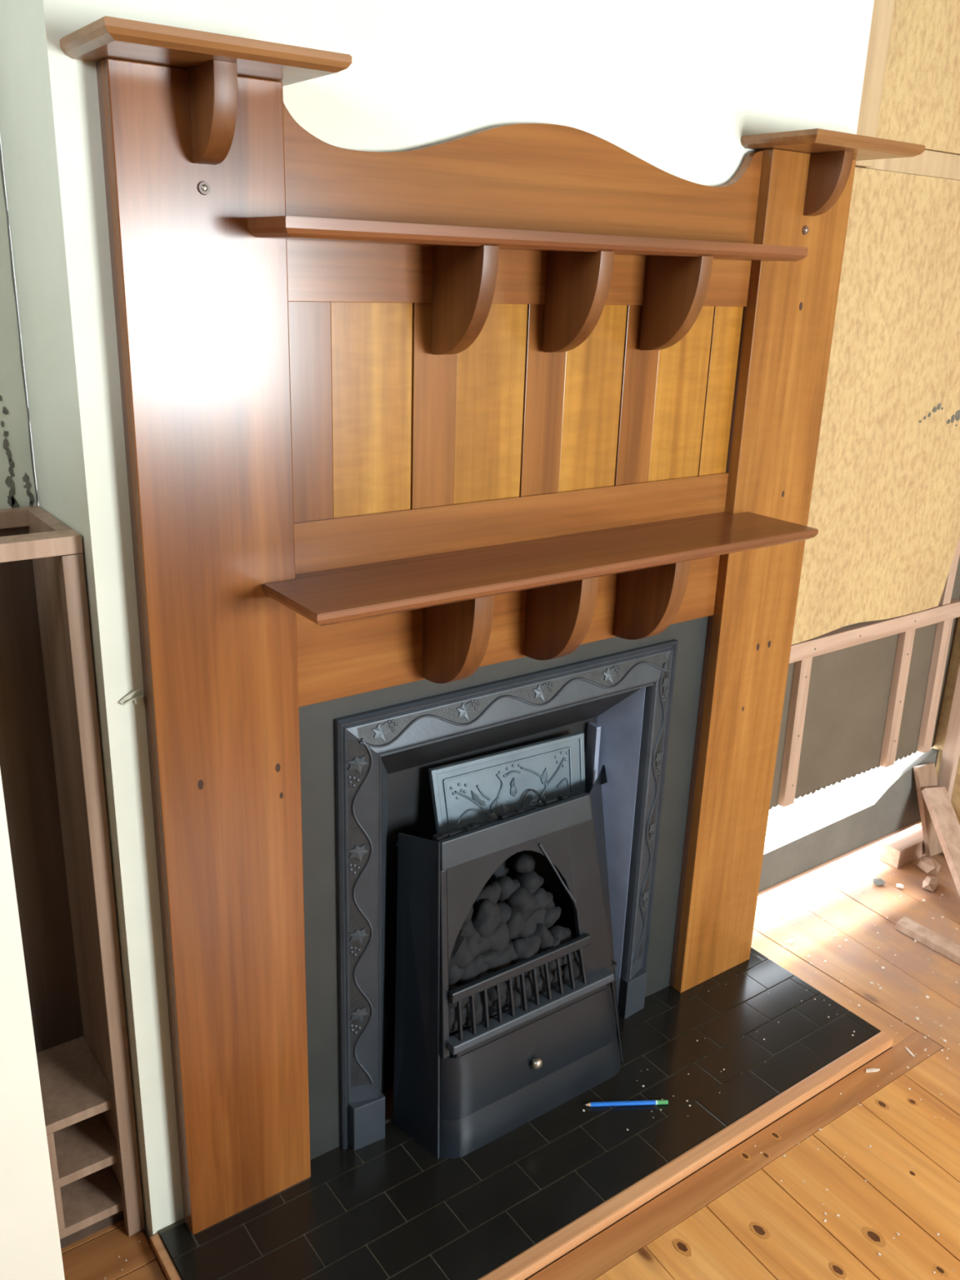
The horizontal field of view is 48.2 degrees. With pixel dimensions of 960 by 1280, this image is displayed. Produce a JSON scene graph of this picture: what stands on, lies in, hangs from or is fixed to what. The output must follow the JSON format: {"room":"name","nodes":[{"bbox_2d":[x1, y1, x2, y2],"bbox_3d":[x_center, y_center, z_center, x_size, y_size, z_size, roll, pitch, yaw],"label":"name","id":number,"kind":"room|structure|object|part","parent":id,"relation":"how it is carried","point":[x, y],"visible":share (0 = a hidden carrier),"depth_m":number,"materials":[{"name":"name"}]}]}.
{"room":"living room","nodes":[
{"label":"living room","id":0,"kind":"room"},
{"bbox_2d":[0,140,38,509],"bbox_3d":[-1.278,-0.218,1.228,1.446,2.792,0.052,-12,23,-34],"label":"wall","id":1,"kind":"structure","parent":0,"point":[18,486],"depth_m":1.59,"materials":[{"name":"paint"}]},
{"bbox_2d":[0,0,959,1240],"bbox_3d":[0.380,-0.495,2.189,2.414,2.792,0.265,-12,23,-34],"label":"wall","id":2,"kind":"structure","parent":0,"point":[677,86],"depth_m":1.83,"materials":[{"name":"beige paint"}]},
{"bbox_2d":[120,688,140,705],"bbox_3d":[-0.503,0.083,1.546,0.030,0.021,0.005,-12,23,-34],"label":"wire loop","id":3,"kind":"object","parent":2,"relation":"attached to","point":[139,690],"visible":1,"depth_m":1.54,"materials":[{"name":"metal"}]},
{"bbox_2d":[133,694,143,706],"bbox_3d":[-0.495,0.089,1.556,0.014,0.018,0.006,-12,23,-34],"label":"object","id":4,"kind":"object","parent":2,"relation":"attached to","point":[139,700],"visible":1,"depth_m":1.55,"materials":[{"name":"paint"}]},
{"bbox_3d":[1.000,-0.021,2.776,0.848,0.046,0.025,-12,23,-34],"label":"frame rail","id":5,"kind":"part","parent":2,"relation":"part of","materials":[{"name":"brown wood"}]},
{"bbox_3d":[1.273,0.614,3.192,0.190,0.058,0.065,-12,23,-34],"label":"plate","id":6,"kind":"part","parent":2,"relation":"part of","materials":[{"name":"brown wood"}]},
{"bbox_2d":[61,826,959,1279],"bbox_3d":[0.704,1.424,0.972,4.239,0.061,3.640,-12,23,-34],"label":"floor","id":7,"kind":"structure","parent":0,"point":[733,1217],"depth_m":2.08,"materials":[{"name":"brown wood"}]},
{"bbox_2d":[0,768,65,1279],"bbox_3d":[-0.778,0.449,1.153,0.551,1.572,0.025,-12,23,-34],"label":"door","id":8,"kind":"structure","parent":7,"relation":"on","point":[30,1249],"depth_m":1.35,"materials":[{"name":"white paint"}]},
{"bbox_2d":[0,505,145,1248],"bbox_3d":[-0.909,0.471,1.574,0.684,1.248,0.220,-12,23,-34],"label":"shelf unit","id":9,"kind":"object","parent":7,"relation":"on","point":[51,768],"visible":0.8,"depth_m":1.75,"materials":[{"name":"brown wood"}]},
{"bbox_3d":[-0.948,-0.134,1.450,0.683,0.026,0.022,-12,23,-34],"label":"rail","id":10,"kind":"part","parent":9,"relation":"part of","materials":[{"name":"brown wood"}]},
{"bbox_3d":[-0.839,-0.082,1.308,0.684,0.026,0.044,-12,23,-34],"label":"rail","id":11,"kind":"part","parent":9,"relation":"part of","materials":[{"name":"brown wood"}]},
{"bbox_3d":[-0.628,-0.164,1.568,0.022,0.026,0.153,-12,23,-34],"label":"rail","id":12,"kind":"part","parent":9,"relation":"part of","materials":[{"name":"brown wood"}]},
{"bbox_3d":[-0.923,0.803,1.693,0.642,0.018,0.184,-12,23,-34],"label":"shelf","id":13,"kind":"part","parent":9,"relation":"part of","materials":[{"name":"brown wood"}]},
{"bbox_3d":[-0.927,0.911,1.730,0.642,0.018,0.184,-12,23,-34],"label":"shelf","id":14,"kind":"part","parent":9,"relation":"part of","materials":[{"name":"brown wood"}]},
{"bbox_3d":[-0.930,1.012,1.765,0.642,0.018,0.184,-12,23,-34],"label":"shelf","id":15,"kind":"part","parent":9,"relation":"part of","materials":[{"name":"brown wood"}]},
{"bbox_3d":[-0.586,0.457,1.685,0.029,1.221,0.022,-12,23,-34],"label":"post","id":16,"kind":"part","parent":9,"relation":"part of","materials":[{"name":"brown wood"}]},
{"bbox_2d":[150,946,893,1279],"bbox_3d":[0.175,0.975,2.126,1.535,0.044,0.421,-12,23,-34],"label":"hearth","id":17,"kind":"object","parent":7,"relation":"on","point":[387,1208],"visible":0.78,"depth_m":2.02,"materials":[{"name":"grey tile"}]},
{"bbox_2d":[59,16,925,1235],"bbox_3d":[0.148,0.061,1.901,1.502,1.830,0.217,-12,23,-34],"label":"surround","id":18,"kind":"object","parent":17,"relation":"on","point":[442,412],"visible":1,"depth_m":1.71,"materials":[{"name":"brown wood"}]},
{"bbox_3d":[0.094,-0.115,1.920,0.962,0.296,0.020,-12,23,-34],"label":"rail","id":19,"kind":"part","parent":18,"relation":"part of","materials":[{"name":"brown wood"}]},
{"bbox_3d":[0.113,-0.681,1.725,0.962,0.270,0.020,-12,23,-34],"label":"crest rail","id":20,"kind":"part","parent":18,"relation":"part of","materials":[{"name":"brown wood"}]},
{"bbox_2d":[247,215,808,261],"bbox_3d":[0.134,-0.615,1.663,1.018,0.024,0.134,-12,23,-34],"label":"shelf","id":21,"kind":"object","parent":18,"relation":"attached to","point":[366,234],"depth_m":1.57,"materials":[{"name":"brown wood"}]},
{"bbox_2d":[262,511,818,626],"bbox_3d":[0.155,-0.139,1.816,1.061,0.022,0.194,-12,23,-34],"label":"shelf","id":22,"kind":"object","parent":18,"relation":"attached to","point":[335,591],"depth_m":1.73,"materials":[{"name":"brown wood"}]},
{"bbox_2d":[298,616,708,1159],"bbox_3d":[0.051,0.451,2.151,0.961,0.924,0.137,-12,23,-34],"label":"fireplace surround","id":23,"kind":"object","parent":17,"relation":"on","point":[424,758],"visible":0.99,"depth_m":2.04,"materials":[{"name":"metal"}]},
{"bbox_2d":[428,731,585,833],"bbox_3d":[0.065,0.284,2.122,0.371,0.141,0.050,-12,23,-34],"label":"hood","id":24,"kind":"object","parent":23,"relation":"attached to","point":[477,789],"depth_m":2.11,"materials":[{"name":"metal"}]},
{"bbox_2d":[576,721,600,936],"bbox_3d":[0.229,0.505,2.362,0.012,0.695,0.030,-12,23,-34],"label":"poker","id":25,"kind":"object","parent":23,"relation":"attached to","point":[591,731],"depth_m":2.27,"materials":[{"name":"metal"}]},
{"bbox_2d":[393,764,622,1159],"bbox_3d":[0.087,0.624,2.127,0.548,0.616,0.209,-12,23,-34],"label":"fireplace insert","id":26,"kind":"object","parent":17,"relation":"on","point":[474,900],"visible":1,"depth_m":2.06,"materials":[{"name":"black metal"}]},
{"bbox_3d":[-0.108,0.660,2.008,0.177,0.613,0.073,19,26,41],"label":"panel","id":27,"kind":"part","parent":26,"relation":"part of","materials":[{"name":"black metal"}]},
{"bbox_3d":[0.059,0.478,2.044,0.310,0.174,0.041,-12,23,-34],"label":"brow plate","id":28,"kind":"part","parent":26,"relation":"part of","materials":[{"name":"black metal"}]},
{"bbox_3d":[0.100,0.733,2.105,0.377,0.018,0.032,-12,23,-34],"label":"sill moulding","id":29,"kind":"part","parent":26,"relation":"part of","materials":[{"name":"black metal"}]},
{"bbox_3d":[0.098,0.799,2.138,0.461,0.122,0.085,-12,23,-34],"label":"drawer","id":30,"kind":"part","parent":26,"relation":"part of","materials":[{"name":"black metal"}]},
{"bbox_3d":[0.105,0.718,2.094,0.400,0.016,0.032,-12,23,-34],"label":"sill","id":31,"kind":"part","parent":26,"relation":"part of","materials":[{"name":"metal"}]},
{"bbox_2d":[448,936,617,1033],"bbox_3d":[0.081,0.690,2.153,0.415,0.006,0.120,-12,23,-34],"label":"grate","id":32,"kind":"object","parent":26,"relation":"on","point":[604,968],"depth_m":2.11,"materials":[{"name":"black metal"}]},
{"bbox_3d":[0.110,0.828,2.100,0.023,0.023,0.022,-12,23,-34],"label":"knob","id":33,"kind":"part","parent":26,"relation":"part of","materials":[{"name":"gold metal"}]},
{"bbox_3d":[0.241,0.586,2.256,0.087,0.613,0.185,-6,20,-21],"label":"panel","id":34,"kind":"part","parent":26,"relation":"part of","materials":[{"name":"black metal"}]},
{"bbox_2d":[583,1099,667,1106],"bbox_3d":[0.294,0.937,2.170,0.173,0.009,0.009,0,19,-5],"label":"pencil","id":35,"kind":"object","parent":17,"relation":"on","point":[664,1101],"visible":1,"depth_m":2.17,"materials":[{"name":"blue wood"}]},
{"bbox_2d":[104,871,959,1279],"bbox_3d":[0.501,0.973,2.132,2.350,0.023,0.897,-12,23,-34],"label":"crumbs","id":36,"kind":"object","parent":7,"relation":"on","point":[923,900],"visible":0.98,"depth_m":2.43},
{"bbox_2d":[786,938,793,944],"bbox_3d":[0.798,0.775,2.763,0.014,0.002,0.023,12,21,27],"label":"flake","id":37,"kind":"object","parent":7,"relation":"on","point":[790,941],"visible":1,"depth_m":2.76,"materials":[{"name":"paint"}]},
{"bbox_2d":[866,1068,879,1072],"bbox_3d":[0.849,0.930,2.321,0.034,0.002,0.008,-2,19,-10],"label":"flake","id":38,"kind":"object","parent":7,"relation":"on","point":[868,1070],"visible":1,"depth_m":2.32,"materials":[{"name":"paint"}]},
{"bbox_2d":[873,878,885,885],"bbox_3d":[1.128,0.686,3.040,0.031,0.012,0.030,-4,20,-15],"label":"chunk","id":39,"kind":"object","parent":7,"relation":"on","point":[877,882],"visible":1,"depth_m":3.03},
{"bbox_2d":[896,883,903,888],"bbox_3d":[1.183,0.693,3.024,0.019,0.012,0.016,-1,19,-9],"label":"chunk","id":40,"kind":"object","parent":7,"relation":"on","point":[898,885],"visible":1,"depth_m":3.02,"materials":[{"name":"paint"}]},
{"bbox_2d":[904,1046,915,1057],"bbox_3d":[0.952,0.913,2.380,0.005,0.002,0.032,-4,20,-16],"label":"flake","id":41,"kind":"object","parent":7,"relation":"on","point":[906,1048],"visible":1,"depth_m":2.38,"materials":[{"name":"paint"}]},
{"bbox_2d":[895,915,959,964],"bbox_3d":[1.256,0.818,2.655,0.046,0.020,0.501,-12,23,-34],"label":"timber offcut","id":42,"kind":"object","parent":7,"relation":"on","point":[949,949],"visible":1,"depth_m":2.77,"materials":[{"name":"brown wood"}]},
{"bbox_2d":[913,762,943,856],"bbox_3d":[1.320,0.497,3.147,0.151,0.287,0.063,4,19,6],"label":"timber offcut","id":43,"kind":"object","parent":7,"relation":"on","point":[925,775],"visible":0.74,"depth_m":3.12,"materials":[{"name":"brown wood"}]},
{"bbox_2d":[916,856,941,873],"bbox_3d":[1.301,0.652,3.110,0.048,0.042,0.063,-12,23,-34],"label":"chunk","id":44,"kind":"object","parent":7,"relation":"on","point":[928,864],"visible":1,"depth_m":3.09,"materials":[{"name":"brown stone"}]},
{"bbox_2d":[922,875,937,891],"bbox_3d":[1.270,0.686,3.030,0.042,0.027,0.051,14,22,31],"label":"chunk","id":45,"kind":"object","parent":7,"relation":"on","point":[931,883],"visible":1,"depth_m":3.02,"materials":[{"name":"beige stone"}]},
{"bbox_2d":[921,786,959,897],"bbox_3d":[1.322,0.599,2.966,0.085,0.255,0.419,0,19,-5],"label":"timber offcut","id":46,"kind":"object","parent":7,"relation":"on","point":[945,822],"visible":1,"depth_m":3.02,"materials":[{"name":"brown wood"}]},
{"bbox_2d":[916,617,959,853],"bbox_3d":[2.367,-0.218,1.578,0.085,2.792,3.350,-12,23,-34],"label":"wall","id":47,"kind":"structure","parent":0,"point":[947,742],"depth_m":3.12,"materials":[{"name":"brown wood"}]},
{"label":"outside","id":48,"kind":"structure","parent":0,"visible":0},
{"bbox_2d":[35,484,924,847],"bbox_3d":[-0.738,-0.457,7.118,12.000,0.050,8.855,-12,23,-34],"label":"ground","id":49,"kind":"structure","parent":48,"point":[811,810],"depth_m":4.11,"materials":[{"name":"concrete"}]}
]}

